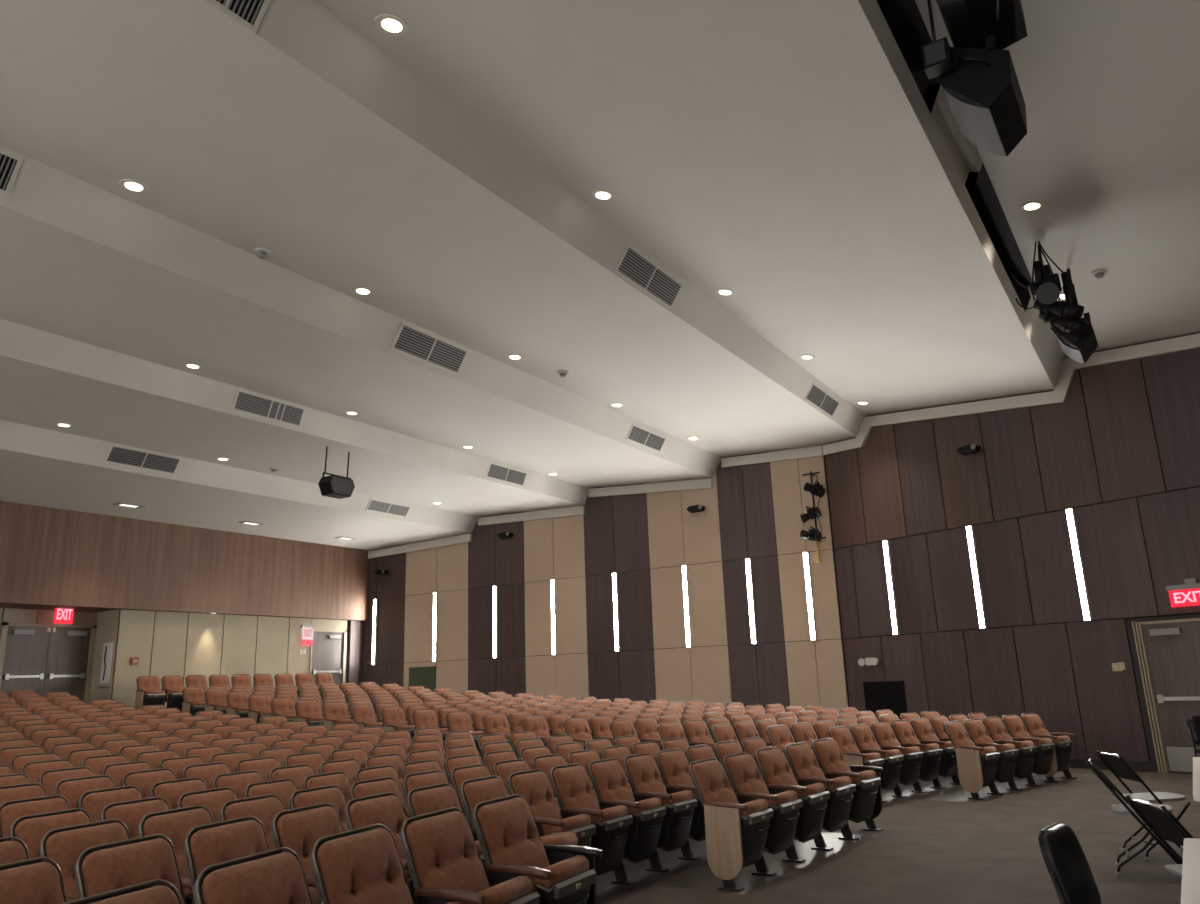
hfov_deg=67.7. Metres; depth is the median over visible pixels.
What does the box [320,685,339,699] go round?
seat
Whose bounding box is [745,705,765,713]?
seat
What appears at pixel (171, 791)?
seat
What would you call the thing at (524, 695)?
seat
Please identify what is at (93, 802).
seat
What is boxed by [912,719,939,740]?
cushion
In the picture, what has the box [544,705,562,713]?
seat
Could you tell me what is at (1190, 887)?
folding table
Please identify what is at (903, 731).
cushion
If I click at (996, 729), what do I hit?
cushion
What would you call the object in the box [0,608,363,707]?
wall
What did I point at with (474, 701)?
seat
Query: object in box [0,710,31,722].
seat
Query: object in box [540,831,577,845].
seat cushion
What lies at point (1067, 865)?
chair
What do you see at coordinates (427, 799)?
cushion
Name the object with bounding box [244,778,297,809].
seat
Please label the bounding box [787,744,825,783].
cushion
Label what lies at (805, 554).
light strip
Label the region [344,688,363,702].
seat
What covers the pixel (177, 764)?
seat
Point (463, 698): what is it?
seat
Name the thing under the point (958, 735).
cushion
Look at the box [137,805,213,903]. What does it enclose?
seat
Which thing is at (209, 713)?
seat
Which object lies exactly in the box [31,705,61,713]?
seat
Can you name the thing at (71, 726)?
seat
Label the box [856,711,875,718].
seat
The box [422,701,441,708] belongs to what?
seat
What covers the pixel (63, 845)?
seat
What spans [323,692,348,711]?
seat
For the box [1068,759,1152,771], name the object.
baseboard
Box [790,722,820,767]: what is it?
seat
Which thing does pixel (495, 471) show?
ceiling vent
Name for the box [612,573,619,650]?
light strip
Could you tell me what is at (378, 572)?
monitor speaker
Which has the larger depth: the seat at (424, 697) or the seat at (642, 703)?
the seat at (424, 697)
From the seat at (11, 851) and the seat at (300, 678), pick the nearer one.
the seat at (11, 851)
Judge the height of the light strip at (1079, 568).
1.770 m
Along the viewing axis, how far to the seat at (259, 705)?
17.03 m
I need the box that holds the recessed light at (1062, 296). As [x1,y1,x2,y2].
[1057,293,1064,299]
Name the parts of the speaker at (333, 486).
rod, rod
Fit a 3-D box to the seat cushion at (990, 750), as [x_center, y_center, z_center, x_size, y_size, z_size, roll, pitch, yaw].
[4.792,3.902,11.149,0.394,0.428,0.188,11,-19,-42]
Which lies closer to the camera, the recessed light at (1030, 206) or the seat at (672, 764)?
the seat at (672, 764)
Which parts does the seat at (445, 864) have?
leg, armrest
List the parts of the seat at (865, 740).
armrest, leg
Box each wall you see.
[0,501,369,620]
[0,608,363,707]
[362,332,1199,773]
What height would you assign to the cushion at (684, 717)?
0.507 m
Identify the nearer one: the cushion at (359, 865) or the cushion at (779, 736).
the cushion at (359, 865)
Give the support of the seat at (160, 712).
on the floor
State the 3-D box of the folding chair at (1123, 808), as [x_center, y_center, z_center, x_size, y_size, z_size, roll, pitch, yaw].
[4.136,2.788,6.873,0.588,0.822,0.460,-10,-16,27]
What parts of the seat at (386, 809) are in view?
armrest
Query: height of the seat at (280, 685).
0.896 m
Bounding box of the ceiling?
[0,0,1199,549]
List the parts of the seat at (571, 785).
leg, armrest, handle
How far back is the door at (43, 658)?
18.74 m
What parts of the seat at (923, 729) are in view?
armrest, leg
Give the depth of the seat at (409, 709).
15.52 m
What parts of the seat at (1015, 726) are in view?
armrest, leg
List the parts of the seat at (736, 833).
panel, armrest, leg, handle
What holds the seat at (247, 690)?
on the floor
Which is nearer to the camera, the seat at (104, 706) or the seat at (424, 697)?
the seat at (104, 706)
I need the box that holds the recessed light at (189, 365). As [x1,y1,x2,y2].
[183,363,202,368]
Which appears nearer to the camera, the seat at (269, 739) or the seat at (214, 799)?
the seat at (214, 799)
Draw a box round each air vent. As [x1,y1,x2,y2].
[409,666,435,691]
[863,681,906,718]
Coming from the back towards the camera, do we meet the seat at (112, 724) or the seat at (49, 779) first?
the seat at (112, 724)
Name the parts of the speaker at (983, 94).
handle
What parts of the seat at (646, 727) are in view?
armrest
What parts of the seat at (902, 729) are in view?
armrest, leg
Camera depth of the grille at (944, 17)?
6.51 m
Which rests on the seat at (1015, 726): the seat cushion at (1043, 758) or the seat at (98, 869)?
the seat cushion at (1043, 758)
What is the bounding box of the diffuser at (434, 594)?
[433,593,435,660]
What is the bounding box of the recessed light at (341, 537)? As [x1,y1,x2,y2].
[335,536,356,539]
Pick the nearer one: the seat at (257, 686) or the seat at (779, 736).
the seat at (779, 736)
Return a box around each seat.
[0,693,8,697]
[0,697,15,703]
[0,702,19,706]
[0,707,26,714]
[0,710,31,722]
[0,725,16,731]
[0,731,23,739]
[0,738,35,751]
[0,745,44,768]
[0,764,13,774]
[0,773,30,785]
[0,783,46,804]
[0,795,69,837]
[0,836,28,864]
[0,857,66,903]
[7,714,41,726]
[9,689,35,698]
[9,808,91,858]
[10,752,60,772]
[12,693,39,705]
[12,719,48,732]
[19,696,47,707]
[21,759,73,785]
[22,723,59,737]
[23,701,52,711]
[29,728,68,747]
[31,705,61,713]
[37,709,67,720]
[39,766,94,795]
[39,819,129,901]
[40,735,82,751]
[44,692,70,703]
[46,712,78,722]
[50,742,94,758]
[51,695,78,704]
[53,717,87,729]
[54,775,115,808]
[57,700,84,710]
[61,879,181,903]
[64,721,99,734]
[66,704,94,711]
[66,748,111,766]
[73,707,102,716]
[73,726,110,741]
[74,834,186,903]
[78,785,142,821]
[80,754,128,775]
[83,711,114,720]
[87,732,126,747]
[89,699,115,707]
[92,715,123,725]
[99,703,126,710]
[99,738,140,753]
[100,797,170,838]
[102,761,152,786]
[104,719,137,732]
[107,706,134,714]
[115,723,150,738]
[117,744,159,761]
[119,709,147,718]
[122,768,176,797]
[128,713,158,722]
[131,729,167,744]
[134,749,178,768]
[135,676,165,708]
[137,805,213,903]
[140,705,165,712]
[142,717,173,729]
[145,735,182,749]
[149,777,206,808]
[152,708,179,716]
[154,721,187,735]
[158,755,204,778]
[161,675,183,711]
[163,712,191,720]
[164,740,203,756]
[171,727,205,740]
[177,787,237,821]
[178,715,207,727]
[182,687,205,715]
[182,762,230,788]
[183,816,320,903]
[184,745,224,763]
[185,675,207,690]
[187,732,222,745]
[191,719,222,732]
[192,847,312,903]
[196,710,222,718]
[205,689,226,713]
[207,686,228,692]
[208,737,244,752]
[209,674,230,691]
[209,725,241,737]
[209,751,251,772]
[212,713,239,724]
[212,770,263,798]
[219,794,284,849]
[226,691,248,717]
[226,717,255,729]
[226,730,259,742]
[229,742,266,757]
[230,688,251,696]
[231,674,253,693]
[231,685,251,693]
[235,757,280,780]
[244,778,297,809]
[245,722,275,734]
[248,694,271,722]
[249,734,282,748]
[252,691,273,698]
[253,674,275,694]
[253,687,274,695]
[254,685,274,691]
[256,747,295,766]
[259,715,287,727]
[263,727,294,739]
[268,764,314,789]
[270,697,296,720]
[271,738,306,753]
[271,803,343,903]
[274,673,298,697]
[274,693,296,701]
[276,684,295,690]
[276,687,296,691]
[276,690,297,698]
[279,720,307,731]
[284,752,324,774]
[287,731,318,744]
[289,785,347,831]
[295,673,318,689]
[295,699,323,725]
[297,696,322,716]
[298,684,321,697]
[298,725,327,736]
[299,686,322,700]
[299,689,319,694]
[299,693,321,705]
[300,743,335,760]
[302,771,351,802]
[309,824,457,903]
[310,735,342,749]
[315,672,340,688]
[319,683,336,696]
[319,758,360,784]
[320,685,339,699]
[322,688,348,706]
[322,698,350,718]
[322,701,352,729]
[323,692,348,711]
[323,695,349,713]
[323,729,352,741]
[329,747,366,767]
[331,723,358,733]
[339,682,356,689]
[340,739,373,757]
[341,685,359,694]
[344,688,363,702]
[344,792,416,903]
[347,691,373,706]
[347,732,377,745]
[348,694,374,711]
[348,697,376,717]
[349,700,377,722]
[349,777,407,818]
[351,704,382,728]
[354,765,409,817]
[356,726,384,739]
[359,682,375,688]
[362,684,379,691]
[364,753,405,799]
[366,687,383,697]
[369,690,389,702]
[370,743,406,763]
[372,693,391,709]
[373,696,395,713]
[375,699,398,717]
[376,703,407,724]
[377,736,409,754]
[381,706,414,738]
[381,730,411,743]
[382,683,397,689]
[387,686,404,694]
[392,689,410,699]
[395,693,414,700]
[398,695,417,705]
[399,807,539,903]
[400,702,419,720]
[401,698,422,704]
[401,759,441,780]
[402,770,466,816]
[406,705,439,727]
[406,749,448,783]
[406,783,488,880]
[407,686,424,693]
[408,740,444,762]
[412,709,448,742]
[412,733,445,759]
[413,689,431,696]
[414,727,443,743]
[418,692,436,699]
[421,694,440,701]
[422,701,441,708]
[425,697,445,703]
[430,704,450,723]
[434,688,451,695]
[437,707,473,730]
[440,691,457,696]
[444,693,463,699]
[444,737,475,751]
[444,754,480,785]
[445,700,463,706]
[445,711,483,752]
[445,730,481,761]
[445,745,481,765]
[449,696,468,702]
[449,764,490,814]
[454,703,473,710]
[459,775,577,845]
[461,690,478,695]
[462,706,483,728]
[466,692,483,698]
[466,699,484,705]
[471,709,493,734]
[471,794,602,903]
[472,695,490,701]
[476,701,495,709]
[477,734,505,763]
[481,741,512,757]
[482,713,510,743]
[483,750,516,775]
[486,705,505,712]
[487,698,504,704]
[488,692,504,697]
[492,758,561,816]
[494,694,512,700]
[496,708,517,732]
[498,700,516,707]
[507,697,524,703]
[507,769,595,846]
[508,711,530,731]
[509,703,528,711]
[509,731,535,758]
[514,738,543,758]
[515,693,533,699]
[519,699,537,706]
[519,745,550,769]
[520,707,540,714]
[521,715,550,746]
[527,696,543,702]
[531,702,549,709]
[531,754,599,806]
[533,710,554,734]
[540,698,557,705]
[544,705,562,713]
[546,695,562,701]
[546,735,572,753]
[547,713,569,735]
[549,763,632,896]
[553,701,570,708]
[553,742,582,764]
[557,708,577,717]
[560,697,577,704]
[563,717,592,749]
[566,704,584,711]
[567,749,634,809]
[572,712,593,737]
[574,700,590,706]
[580,696,596,702]
[580,707,600,715]
[584,738,612,759]
[587,758,665,884]
[588,703,605,710]
[589,715,614,745]
[594,699,610,705]
[596,710,616,719]
[600,745,665,788]
[603,706,621,713]
[609,702,626,708]
[609,719,636,739]
[613,714,638,737]
[614,698,630,704]
[614,735,639,754]
[619,709,639,718]
[622,753,696,872]
[624,704,643,712]
[629,701,646,707]
[631,741,667,793]
[634,717,661,750]
[637,712,658,724]
[641,707,661,716]
[646,703,664,710]
[650,699,666,706]
[655,748,705,860]
[657,715,689,745]
[658,721,688,746]
[660,710,686,737]
[661,737,688,764]
[663,706,682,714]
[666,702,684,709]
[680,713,713,742]
[682,709,702,719]
[683,719,717,759]
[684,704,703,713]
[685,744,737,799]
[686,701,704,708]
[688,758,773,891]
[702,712,722,734]
[703,707,723,716]
[705,703,724,712]
[707,717,740,745]
[711,723,742,751]
[713,740,763,780]
[722,752,802,876]
[724,706,744,714]
[724,710,759,736]
[725,702,744,710]
[730,715,753,739]
[734,721,771,747]
[741,737,793,774]
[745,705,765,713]
[745,709,763,729]
[753,713,776,735]
[754,746,829,862]
[756,719,795,745]
[765,703,784,711]
[765,707,783,722]
[766,724,815,761]
[775,712,797,722]
[777,717,796,740]
[783,742,855,850]
[785,706,803,719]
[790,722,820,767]
[797,710,817,720]
[797,716,817,737]
[805,705,822,715]
[811,738,882,840]
[813,720,856,745]
[818,709,837,718]
[818,714,836,726]
[828,726,883,777]
[835,718,876,741]
[837,712,857,723]
[839,707,857,719]
[850,723,903,802]
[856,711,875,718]
[857,716,896,738]
[870,721,923,797]
[875,709,892,721]
[879,714,916,736]
[891,719,942,792]
[900,712,919,722]
[910,717,957,788]
[920,710,939,733]
[930,715,960,784]
[943,720,1000,799]
[949,714,967,723]
[963,718,1018,794]
[968,712,985,720]
[982,716,1036,790]
[1002,714,1055,785]
[1020,712,1076,782]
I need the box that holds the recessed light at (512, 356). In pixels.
[506,354,523,359]
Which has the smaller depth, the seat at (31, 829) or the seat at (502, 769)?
the seat at (31, 829)
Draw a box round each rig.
[800,471,825,562]
[1007,241,1088,347]
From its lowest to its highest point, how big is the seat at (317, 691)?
0.896 m
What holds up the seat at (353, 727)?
on the floor
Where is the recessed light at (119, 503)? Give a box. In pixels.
[112,502,144,507]
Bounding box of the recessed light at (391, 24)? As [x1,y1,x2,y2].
[374,14,408,35]
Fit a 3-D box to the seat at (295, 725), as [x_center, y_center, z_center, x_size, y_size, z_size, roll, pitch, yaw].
[-4.383,4.408,13.118,0.526,0.896,0.604,-13,-18,36]
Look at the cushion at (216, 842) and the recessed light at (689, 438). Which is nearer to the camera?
the cushion at (216, 842)
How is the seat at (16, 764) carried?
on the floor
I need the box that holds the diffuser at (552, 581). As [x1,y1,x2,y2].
[551,580,554,653]
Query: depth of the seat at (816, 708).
15.96 m
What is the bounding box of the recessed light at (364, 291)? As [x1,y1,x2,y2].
[352,287,373,295]
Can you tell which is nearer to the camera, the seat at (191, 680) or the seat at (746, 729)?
the seat at (746, 729)
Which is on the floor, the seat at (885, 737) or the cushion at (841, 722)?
the seat at (885, 737)
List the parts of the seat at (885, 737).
armrest, leg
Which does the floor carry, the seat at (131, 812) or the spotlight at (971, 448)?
the seat at (131, 812)
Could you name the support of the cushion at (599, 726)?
on the seat at (599, 725)
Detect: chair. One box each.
[1038,823,1100,903]
[1086,756,1182,875]
[1096,750,1193,860]
[1126,795,1190,876]
[1186,715,1199,756]
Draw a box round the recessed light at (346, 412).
[344,411,359,414]
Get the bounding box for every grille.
[331,477,353,495]
[936,0,954,46]
[940,84,1006,155]
[1056,335,1084,363]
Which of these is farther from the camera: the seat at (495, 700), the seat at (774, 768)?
the seat at (495, 700)
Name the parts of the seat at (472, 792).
leg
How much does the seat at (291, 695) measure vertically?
0.896 m
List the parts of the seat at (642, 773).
leg, armrest, handle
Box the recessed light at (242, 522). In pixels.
[237,521,263,525]
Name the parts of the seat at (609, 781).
leg, armrest, handle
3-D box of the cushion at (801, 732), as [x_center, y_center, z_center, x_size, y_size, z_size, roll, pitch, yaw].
[2.790,3.879,11.885,0.248,0.507,0.460,-16,-20,43]
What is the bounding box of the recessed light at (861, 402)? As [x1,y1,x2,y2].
[856,401,869,404]
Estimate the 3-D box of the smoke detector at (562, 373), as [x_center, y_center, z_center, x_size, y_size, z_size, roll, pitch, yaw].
[-0.577,-1.222,13.981,0.170,0.095,0.170,-11,-17,31]
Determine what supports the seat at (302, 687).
on the floor
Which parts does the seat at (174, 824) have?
armrest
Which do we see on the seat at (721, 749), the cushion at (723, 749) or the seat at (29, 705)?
the cushion at (723, 749)
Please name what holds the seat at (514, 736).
on the floor
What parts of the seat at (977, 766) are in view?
armrest, panel, leg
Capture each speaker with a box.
[318,447,354,498]
[375,569,388,575]
[497,532,512,538]
[686,505,704,512]
[939,33,1026,155]
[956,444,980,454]
[1056,268,1097,363]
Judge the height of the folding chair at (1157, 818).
0.822 m
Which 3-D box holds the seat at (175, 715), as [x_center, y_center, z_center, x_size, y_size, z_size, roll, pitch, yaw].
[-6.634,4.583,14.174,0.526,0.896,0.547,-12,-18,35]
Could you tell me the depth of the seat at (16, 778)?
7.21 m
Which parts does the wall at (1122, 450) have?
walnut panel, walnut panel, walnut panel, walnut panel, walnut panel, cream panel, cream panel, cream panel, cream panel, cream panel, walnut panel, walnut panel, walnut panel, walnut panel, walnut panel, cream panel, cream panel, cream panel, cream panel, cream panel, walnut panel, walnut panel, walnut panel, walnut panel, walnut panel, cream panel, cream panel, cream panel, cream panel, cream panel, walnut panel, walnut panel, walnut panel, walnut panel, walnut panel, cream panel, cream panel, cream panel, cream panel, cream panel, walnut panel, walnut panel, walnut panel, walnut panel, walnut panel, walnut panel, walnut panel, walnut panel, walnut panel, walnut panel, walnut panel, walnut panel, walnut panel, walnut panel, walnut panel, walnut panel, walnut panel, walnut panel, walnut panel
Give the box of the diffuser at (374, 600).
[372,599,375,663]
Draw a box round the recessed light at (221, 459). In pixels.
[215,458,229,460]
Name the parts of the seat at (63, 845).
armrest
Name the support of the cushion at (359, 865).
on the seat at (363, 865)
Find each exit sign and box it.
[53,608,73,623]
[301,625,313,645]
[1166,578,1199,607]
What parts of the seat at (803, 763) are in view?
armrest, leg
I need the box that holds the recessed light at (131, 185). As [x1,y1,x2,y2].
[119,179,148,193]
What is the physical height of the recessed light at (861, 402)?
0.046 m
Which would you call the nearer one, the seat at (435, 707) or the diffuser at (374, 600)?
the seat at (435, 707)
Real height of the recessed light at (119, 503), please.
0.020 m
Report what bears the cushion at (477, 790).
on the seat at (472, 792)
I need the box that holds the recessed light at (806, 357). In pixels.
[799,355,814,359]
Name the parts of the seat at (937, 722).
leg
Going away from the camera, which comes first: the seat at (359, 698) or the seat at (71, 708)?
the seat at (71, 708)
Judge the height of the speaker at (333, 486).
0.856 m
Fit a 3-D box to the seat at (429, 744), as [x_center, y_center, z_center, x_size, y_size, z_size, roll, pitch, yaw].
[-1.805,3.658,9.868,0.526,0.896,0.536,-12,-17,34]
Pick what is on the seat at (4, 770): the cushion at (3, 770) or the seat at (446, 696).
the cushion at (3, 770)
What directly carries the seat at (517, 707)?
on the floor
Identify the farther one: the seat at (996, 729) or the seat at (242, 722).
the seat at (242, 722)
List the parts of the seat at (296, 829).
armrest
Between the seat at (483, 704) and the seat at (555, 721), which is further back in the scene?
the seat at (483, 704)
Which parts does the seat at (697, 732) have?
armrest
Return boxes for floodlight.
[921,0,953,78]
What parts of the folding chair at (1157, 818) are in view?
panel, seat, post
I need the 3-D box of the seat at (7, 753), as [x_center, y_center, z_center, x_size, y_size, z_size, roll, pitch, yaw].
[-6.003,3.550,9.351,0.526,0.896,0.547,-10,-16,29]
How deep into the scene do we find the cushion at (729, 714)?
14.62 m
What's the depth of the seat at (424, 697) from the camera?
18.42 m
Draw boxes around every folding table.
[1181,838,1199,903]
[1193,757,1199,800]
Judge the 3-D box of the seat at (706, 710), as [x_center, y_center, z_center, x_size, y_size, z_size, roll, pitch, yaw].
[2.103,4.825,15.250,0.542,0.896,0.526,10,-19,-40]
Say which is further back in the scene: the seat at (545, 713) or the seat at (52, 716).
the seat at (545, 713)
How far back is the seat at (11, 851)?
4.17 m
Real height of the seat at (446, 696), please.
0.896 m
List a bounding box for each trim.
[368,446,823,558]
[822,333,1199,455]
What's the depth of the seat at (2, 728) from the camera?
11.67 m
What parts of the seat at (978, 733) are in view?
armrest, leg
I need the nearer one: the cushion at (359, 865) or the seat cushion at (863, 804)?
the cushion at (359, 865)
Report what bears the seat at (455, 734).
on the floor
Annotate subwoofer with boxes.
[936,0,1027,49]
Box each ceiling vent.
[0,149,22,195]
[104,444,181,474]
[206,0,269,32]
[231,389,305,427]
[365,498,411,517]
[391,322,468,374]
[486,462,527,486]
[614,243,683,309]
[626,424,666,452]
[804,382,839,417]
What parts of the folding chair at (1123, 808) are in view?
panel, leg, leg, seat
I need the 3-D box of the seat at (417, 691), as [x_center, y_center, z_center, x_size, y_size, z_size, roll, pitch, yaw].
[-3.802,5.651,19.627,0.539,0.896,0.526,11,-20,-42]
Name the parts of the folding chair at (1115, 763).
panel, leg, seat, post, leg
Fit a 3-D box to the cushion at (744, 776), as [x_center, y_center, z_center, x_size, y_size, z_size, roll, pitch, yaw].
[1.300,2.866,7.655,0.248,0.507,0.488,-12,-17,33]
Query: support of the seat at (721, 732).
on the floor
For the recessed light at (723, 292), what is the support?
in the ceiling
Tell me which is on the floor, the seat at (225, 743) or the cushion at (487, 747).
the seat at (225, 743)
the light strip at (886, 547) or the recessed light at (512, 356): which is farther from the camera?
the light strip at (886, 547)
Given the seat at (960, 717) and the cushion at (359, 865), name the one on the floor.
the seat at (960, 717)
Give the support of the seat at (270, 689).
on the floor
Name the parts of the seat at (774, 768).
armrest, leg, handle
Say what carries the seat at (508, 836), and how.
on the floor
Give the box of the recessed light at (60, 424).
[55,423,72,427]
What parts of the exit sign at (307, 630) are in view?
glow panel, panel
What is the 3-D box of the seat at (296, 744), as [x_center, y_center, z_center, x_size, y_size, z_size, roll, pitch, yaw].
[-3.479,3.773,10.285,0.526,0.896,0.536,-11,-17,33]
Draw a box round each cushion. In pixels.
[0,767,11,774]
[90,886,178,903]
[184,887,193,897]
[190,820,267,877]
[309,887,319,903]
[317,828,412,903]
[349,795,405,859]
[358,767,406,807]
[368,755,403,790]
[404,860,410,877]
[405,761,440,774]
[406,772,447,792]
[406,811,489,903]
[411,786,460,815]
[416,729,442,740]
[446,738,474,747]
[447,732,473,740]
[447,756,479,773]
[464,778,507,814]
[466,876,532,903]
[475,840,482,853]
[477,798,549,880]
[479,735,505,747]
[483,743,511,753]
[484,714,509,734]
[496,761,529,795]
[511,771,561,835]
[517,739,542,752]
[523,716,549,737]
[532,855,588,892]
[534,756,565,790]
[535,711,554,728]
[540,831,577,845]
[549,814,590,833]
[553,765,599,817]
[565,718,592,739]
[570,751,599,784]
[574,713,593,731]
[590,717,613,737]
[591,760,634,807]
[591,805,627,823]
[603,747,630,783]
[612,720,635,736]
[624,798,661,859]
[626,755,666,799]
[634,743,662,779]
[636,718,661,742]
[658,750,693,791]
[658,790,692,848]
[659,716,679,722]
[661,711,683,730]
[682,715,700,722]
[685,720,712,742]
[688,746,715,761]
[689,791,698,838]
[692,760,738,803]
[709,718,729,727]
[716,742,741,761]
[726,711,742,725]
[726,754,769,799]
[733,716,753,724]
[736,722,758,740]
[740,799,767,816]
[743,738,766,766]
[755,715,776,724]
[757,749,797,790]
[758,720,775,741]
[765,790,797,851]
[769,726,794,749]
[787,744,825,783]
[792,723,816,746]
[795,783,824,839]
[814,739,850,776]
[815,721,835,738]
[823,776,851,828]
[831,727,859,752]
[838,719,856,730]
[849,770,876,819]
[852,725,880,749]
[858,712,875,716]
[859,717,878,730]
[862,752,880,761]
[873,723,900,746]
[877,710,892,716]
[879,749,900,786]
[881,715,899,725]
[893,721,919,743]
[899,746,919,782]
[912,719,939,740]
[919,743,939,778]
[922,712,939,721]
[932,717,948,737]
[938,741,952,774]
[946,722,974,745]
[965,720,993,742]
[979,746,996,754]
[985,718,1012,739]
[995,743,1014,779]
[1004,716,1031,737]
[1014,740,1033,775]
[1023,714,1049,734]
[1032,738,1051,771]
[1053,735,1069,742]
[1187,715,1199,743]
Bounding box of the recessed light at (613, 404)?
[610,403,623,406]
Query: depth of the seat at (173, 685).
18.77 m
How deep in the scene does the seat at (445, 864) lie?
4.27 m
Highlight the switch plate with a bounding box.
[1112,662,1125,670]
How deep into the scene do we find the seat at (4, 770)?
7.92 m
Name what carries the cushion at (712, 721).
on the seat at (721, 720)
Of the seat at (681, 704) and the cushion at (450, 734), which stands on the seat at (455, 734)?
the cushion at (450, 734)
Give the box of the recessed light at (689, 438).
[687,436,698,439]
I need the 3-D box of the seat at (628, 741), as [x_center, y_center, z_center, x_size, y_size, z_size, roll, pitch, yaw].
[0.505,3.749,10.336,0.526,0.896,0.577,-13,-18,37]
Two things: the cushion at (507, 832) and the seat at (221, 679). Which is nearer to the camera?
the cushion at (507, 832)
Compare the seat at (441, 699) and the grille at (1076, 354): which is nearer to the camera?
the grille at (1076, 354)
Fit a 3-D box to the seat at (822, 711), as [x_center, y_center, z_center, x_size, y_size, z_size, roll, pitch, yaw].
[3.963,4.711,14.777,0.557,0.896,0.526,9,-18,-38]
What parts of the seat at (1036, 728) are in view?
armrest, panel, leg, armrest, leg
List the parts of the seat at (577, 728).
armrest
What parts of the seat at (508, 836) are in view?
leg, armrest, leg, armrest, handle, frame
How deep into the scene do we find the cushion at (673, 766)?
8.31 m
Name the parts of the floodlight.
suspension rod, len panel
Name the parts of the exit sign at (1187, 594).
panel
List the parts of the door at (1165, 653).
kick plate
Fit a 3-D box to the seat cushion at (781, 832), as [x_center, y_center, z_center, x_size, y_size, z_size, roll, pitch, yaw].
[1.495,3.072,7.466,0.188,0.428,0.437,-12,-17,33]
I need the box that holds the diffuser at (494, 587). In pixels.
[493,586,495,657]
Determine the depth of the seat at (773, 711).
15.29 m
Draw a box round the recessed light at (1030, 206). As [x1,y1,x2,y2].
[1019,201,1044,211]
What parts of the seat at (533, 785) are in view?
leg, armrest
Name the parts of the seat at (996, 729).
armrest, leg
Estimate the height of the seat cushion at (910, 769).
0.428 m
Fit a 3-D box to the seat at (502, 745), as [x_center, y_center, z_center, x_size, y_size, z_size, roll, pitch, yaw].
[-0.976,3.614,9.688,0.526,0.896,0.536,-12,-18,34]
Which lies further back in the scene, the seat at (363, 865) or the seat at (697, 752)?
the seat at (697, 752)
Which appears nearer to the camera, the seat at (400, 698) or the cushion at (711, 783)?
the cushion at (711, 783)
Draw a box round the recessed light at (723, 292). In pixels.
[715,289,734,295]
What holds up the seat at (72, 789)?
on the floor
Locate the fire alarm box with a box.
[130,657,138,664]
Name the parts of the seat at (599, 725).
armrest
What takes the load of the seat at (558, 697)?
on the floor
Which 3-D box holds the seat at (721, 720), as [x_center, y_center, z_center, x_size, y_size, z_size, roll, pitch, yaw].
[1.897,4.320,12.972,0.557,0.896,0.526,12,-20,-43]
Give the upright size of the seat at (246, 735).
0.896 m
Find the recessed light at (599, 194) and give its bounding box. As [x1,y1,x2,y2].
[591,189,614,200]
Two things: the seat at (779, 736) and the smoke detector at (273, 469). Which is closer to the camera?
the seat at (779, 736)
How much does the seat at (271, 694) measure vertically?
0.896 m
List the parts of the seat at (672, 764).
armrest, leg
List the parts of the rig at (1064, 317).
arm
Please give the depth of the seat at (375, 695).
18.37 m
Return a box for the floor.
[596,768,1199,903]
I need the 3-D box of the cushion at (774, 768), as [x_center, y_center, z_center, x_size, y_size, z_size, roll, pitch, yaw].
[1.653,2.975,8.131,0.248,0.507,0.488,-12,-18,35]
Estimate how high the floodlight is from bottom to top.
0.616 m
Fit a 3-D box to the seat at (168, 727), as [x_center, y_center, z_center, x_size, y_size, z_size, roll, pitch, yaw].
[-5.903,4.218,12.449,0.526,0.896,0.547,-12,-17,33]
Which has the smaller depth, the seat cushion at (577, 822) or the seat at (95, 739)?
the seat cushion at (577, 822)
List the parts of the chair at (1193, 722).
leg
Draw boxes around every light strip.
[372,599,377,664]
[432,592,437,660]
[493,586,497,657]
[551,580,556,654]
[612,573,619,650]
[682,565,691,646]
[745,558,756,643]
[803,552,816,639]
[882,540,899,634]
[966,526,986,628]
[1065,508,1092,620]
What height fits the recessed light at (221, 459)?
0.017 m
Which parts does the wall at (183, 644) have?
cream panel, cream panel, cream panel, cream panel, alcove panel, cream panel, cream panel, cream panel, cream panel, cream panel, cream panel, cream panel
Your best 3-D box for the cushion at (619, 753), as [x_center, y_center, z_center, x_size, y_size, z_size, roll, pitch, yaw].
[0.252,3.244,9.005,0.248,0.507,0.440,-12,-18,35]
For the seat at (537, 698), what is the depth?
18.46 m
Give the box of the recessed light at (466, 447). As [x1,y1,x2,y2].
[461,446,474,448]
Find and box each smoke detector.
[254,248,269,258]
[269,467,278,471]
[558,370,567,376]
[1091,269,1106,278]
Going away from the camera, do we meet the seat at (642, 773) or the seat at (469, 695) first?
the seat at (642, 773)
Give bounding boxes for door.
[0,622,96,703]
[309,629,346,684]
[1126,614,1199,772]
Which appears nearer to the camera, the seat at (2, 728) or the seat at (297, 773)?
the seat at (297, 773)
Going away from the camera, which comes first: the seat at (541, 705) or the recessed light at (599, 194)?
the recessed light at (599, 194)
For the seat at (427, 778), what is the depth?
6.82 m
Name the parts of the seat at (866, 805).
armrest, leg, armrest, leg, frame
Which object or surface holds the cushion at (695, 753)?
on the seat at (697, 752)
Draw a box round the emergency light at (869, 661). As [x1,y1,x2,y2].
[858,657,879,665]
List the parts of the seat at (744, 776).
leg, armrest, handle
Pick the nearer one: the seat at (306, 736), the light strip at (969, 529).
the seat at (306, 736)
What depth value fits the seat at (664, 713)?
14.78 m
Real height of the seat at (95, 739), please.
0.896 m
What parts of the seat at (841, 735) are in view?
panel, armrest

